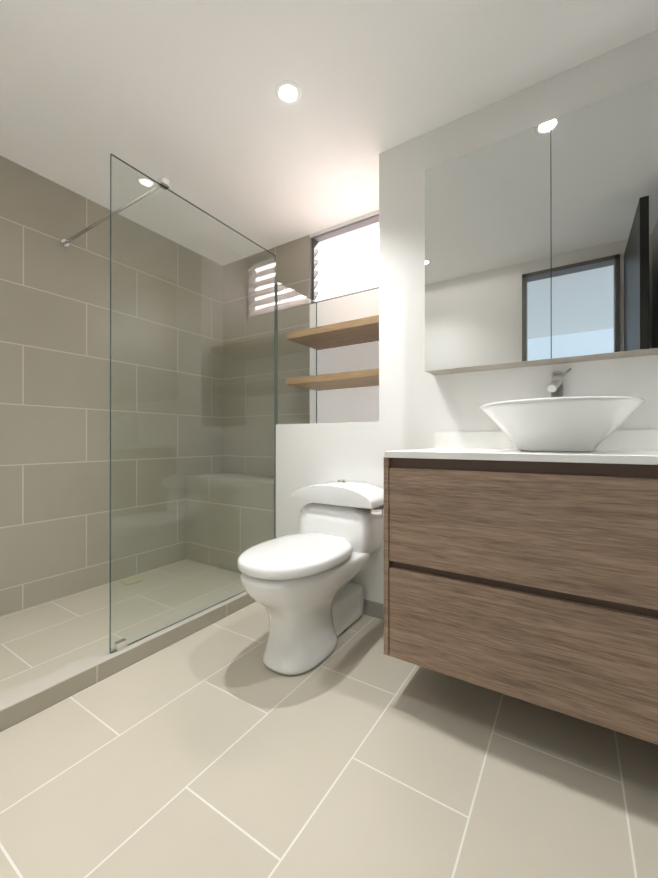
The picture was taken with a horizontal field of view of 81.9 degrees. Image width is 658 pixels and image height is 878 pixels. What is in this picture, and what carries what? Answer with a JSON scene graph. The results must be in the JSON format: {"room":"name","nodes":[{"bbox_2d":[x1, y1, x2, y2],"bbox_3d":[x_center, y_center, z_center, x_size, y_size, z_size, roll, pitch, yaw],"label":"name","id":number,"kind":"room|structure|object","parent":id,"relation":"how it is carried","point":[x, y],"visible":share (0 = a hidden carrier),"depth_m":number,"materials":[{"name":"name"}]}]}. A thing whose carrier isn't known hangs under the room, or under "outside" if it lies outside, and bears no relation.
{"room":"bathroom","nodes":[
{"label":"bathroom","id":0,"kind":"room"},
{"bbox_2d":[0,155,222,615],"bbox_3d":[-1.591,-0.274,2.197,0.100,2.370,2.620,0,0,33],"label":"tiled wall","id":1,"kind":"structure","parent":0,"point":[54,418],"depth_m":2.31,"materials":[{"name":"tile"}]},
{"bbox_2d":[61,176,169,246],"bbox_3d":[-1.124,-1.134,1.935,0.969,0.040,0.040,0,0,33],"label":"support rail","id":2,"kind":"object","parent":1,"relation":"attached to","point":[163,181],"visible":0.85,"depth_m":1.86,"materials":[{"name":"silver metal"}]},
{"bbox_2d":[222,235,310,475],"bbox_3d":[-0.489,-0.272,2.987,0.900,2.370,0.100,0,0,33],"label":"tiled wall","id":3,"kind":"structure","parent":0,"point":[293,264],"depth_m":2.95,"materials":[{"name":"tile"}]},
{"bbox_2d":[276,422,378,602],"bbox_3d":[0.082,0.412,2.304,0.689,1.000,0.430,0,0,33],"label":"wall","id":4,"kind":"structure","parent":0,"point":[311,454],"depth_m":2.12,"materials":[{"name":"white paint"}]},
{"bbox_2d":[276,281,316,423],"bbox_3d":[-0.202,-0.523,2.488,0.010,0.870,0.426,0,0,33],"label":"glass","id":5,"kind":"object","parent":4,"relation":"on","point":[277,282],"visible":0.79,"depth_m":2.45,"materials":[{"name":"clear glass"}]},
{"bbox_2d":[363,599,383,619],"bbox_3d":[0.514,0.873,1.762,1.990,0.075,0.012,0,0,33],"label":"baseboard","id":6,"kind":"structure","parent":4,"relation":"attached to","point":[370,608],"depth_m":1.94,"materials":[{"name":"beige tile"}]},
{"bbox_2d":[0,559,657,877],"bbox_3d":[-0.308,0.940,1.370,3.150,0.060,2.620,0,0,33],"label":"floor","id":7,"kind":"structure","parent":0,"point":[219,749],"depth_m":1.05,"materials":[{"name":"tile"}]},
{"bbox_2d":[0,587,255,731],"bbox_3d":[-0.874,0.875,1.479,0.090,0.070,1.990,0,0,33],"label":"curb","id":8,"kind":"object","parent":7,"relation":"on","point":[24,702],"visible":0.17,"depth_m":1.45,"materials":[{"name":"tile"}]},
{"bbox_2d":[109,153,275,653],"bbox_3d":[-0.593,-0.139,1.899,0.024,1.960,0.978,0,0,33],"label":"glass","id":9,"kind":"object","parent":8,"relation":"on","point":[121,644],"visible":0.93,"depth_m":1.77,"materials":[{"name":"clear glass"}]},
{"bbox_2d":[119,577,142,584],"bbox_3d":[-1.265,0.908,2.425,0.100,0.008,0.100,0,0,33],"label":"drain","id":10,"kind":"object","parent":7,"relation":"on","point":[130,582],"depth_m":2.41,"materials":[{"name":"beige"}]},
{"bbox_2d":[186,473,273,572],"bbox_3d":[-0.590,0.598,2.777,0.955,0.630,0.360,0,0,33],"label":"bench","id":11,"kind":"object","parent":7,"relation":"on","point":[197,544],"depth_m":2.65,"materials":[{"name":"tile"}]},
{"bbox_2d":[237,503,383,674],"bbox_3d":[-0.076,0.611,1.685,0.400,0.598,0.756,0,0,33],"label":"toilet","id":12,"kind":"object","parent":7,"relation":"on","point":[304,591],"visible":0.94,"depth_m":1.51,"materials":[{"name":"white ceramic"}]},
{"bbox_2d":[291,480,383,514],"bbox_3d":[0.079,0.273,1.895,0.488,0.135,0.246,0,0,33],"label":"lid","id":13,"kind":"object","parent":12,"relation":"on","point":[357,494],"visible":0.9,"depth_m":1.79,"materials":[{"name":"white ceramic"}]},
{"bbox_2d":[0,0,657,265],"bbox_3d":[-0.308,-1.490,1.375,3.150,0.060,2.620,0,0,33],"label":"ceiling","id":14,"kind":"structure","parent":0,"point":[180,96],"depth_m":1.57,"materials":[{"name":"white paint"}]},
{"bbox_2d":[275,80,301,104],"bbox_3d":[-0.171,-1.456,1.597,0.112,0.008,0.112,0,0,33],"label":"recessed light","id":15,"kind":"object","parent":14,"relation":"in","point":[288,92],"visible":1,"depth_m":1.59,"materials":[{"name":"white paint"}]},
{"bbox_2d":[310,288,378,423],"bbox_3d":[0.794,-0.024,2.162,2.150,1.870,0.100,0,0,33],"label":"wall","id":16,"kind":"structure","parent":0,"point":[359,404],"depth_m":2.54,"materials":[{"name":"white paint"}]},
{"bbox_2d":[287,368,378,390],"bbox_3d":[0.111,-0.358,2.334,0.671,0.040,0.349,0,0,33],"label":"shelf","id":17,"kind":"object","parent":16,"relation":"attached to","point":[355,379],"visible":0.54,"depth_m":2.27,"materials":[{"name":"brown wood"}]},
{"bbox_2d":[287,315,378,349],"bbox_3d":[0.111,-0.643,2.335,0.671,0.040,0.349,0,0,33],"label":"shelf","id":18,"kind":"object","parent":16,"relation":"attached to","point":[355,331],"visible":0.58,"depth_m":2.29,"materials":[{"name":"brown wood"}]},
{"bbox_2d":[311,214,378,303],"bbox_3d":[0.221,-1.198,2.578,0.840,0.680,0.164,0,0,33],"label":"window","id":19,"kind":"structure","parent":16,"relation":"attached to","point":[344,260],"depth_m":2.63,"materials":[{"name":"white glass"}]},
{"bbox_2d":[310,210,378,237],"bbox_3d":[0.794,-1.449,2.165,2.150,0.020,0.100,0,0,33],"label":"lintel","id":20,"kind":"object","parent":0,"point":[368,215],"visible":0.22,"depth_m":2.54,"materials":[{"name":"white paint"}]},
{"bbox_2d":[379,29,657,603],"bbox_3d":[0.922,-0.275,1.766,1.306,2.370,0.430,0,0,33],"label":"wall","id":21,"kind":"structure","parent":0,"point":[419,406],"depth_m":1.74,"materials":[{"name":"white paint"}]},
{"bbox_2d":[384,430,657,744],"bbox_3d":[0.760,0.355,1.274,1.000,0.777,0.569,0,0,33],"label":"bathroom vanity","id":22,"kind":"object","parent":21,"relation":"attached to","point":[511,569],"visible":0.92,"depth_m":1.07,"materials":[{"name":"brown wood"}]},
{"bbox_2d":[547,368,571,396],"bbox_3d":[0.868,-0.118,1.425,0.076,0.317,0.178,0,0,33],"label":"faucet","id":23,"kind":"object","parent":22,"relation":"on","point":[555,387],"visible":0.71,"depth_m":1.47,"materials":[{"name":"silver metal"}]},
{"bbox_2d":[480,396,645,451],"bbox_3d":[0.751,-0.038,1.263,0.466,0.157,0.466,0,0,33],"label":"vessel sink","id":24,"kind":"object","parent":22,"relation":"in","point":[575,424],"visible":1,"depth_m":1.12,"materials":[{"name":"white ceramic"}]},
{"bbox_2d":[425,79,657,374],"bbox_3d":[0.864,-0.745,1.471,0.963,0.890,0.129,0,0,33],"label":"upper cabinet","id":25,"kind":"object","parent":21,"relation":"attached to","point":[541,244],"visible":1,"depth_m":1.42,"materials":[{"name":"silver"}]}
]}

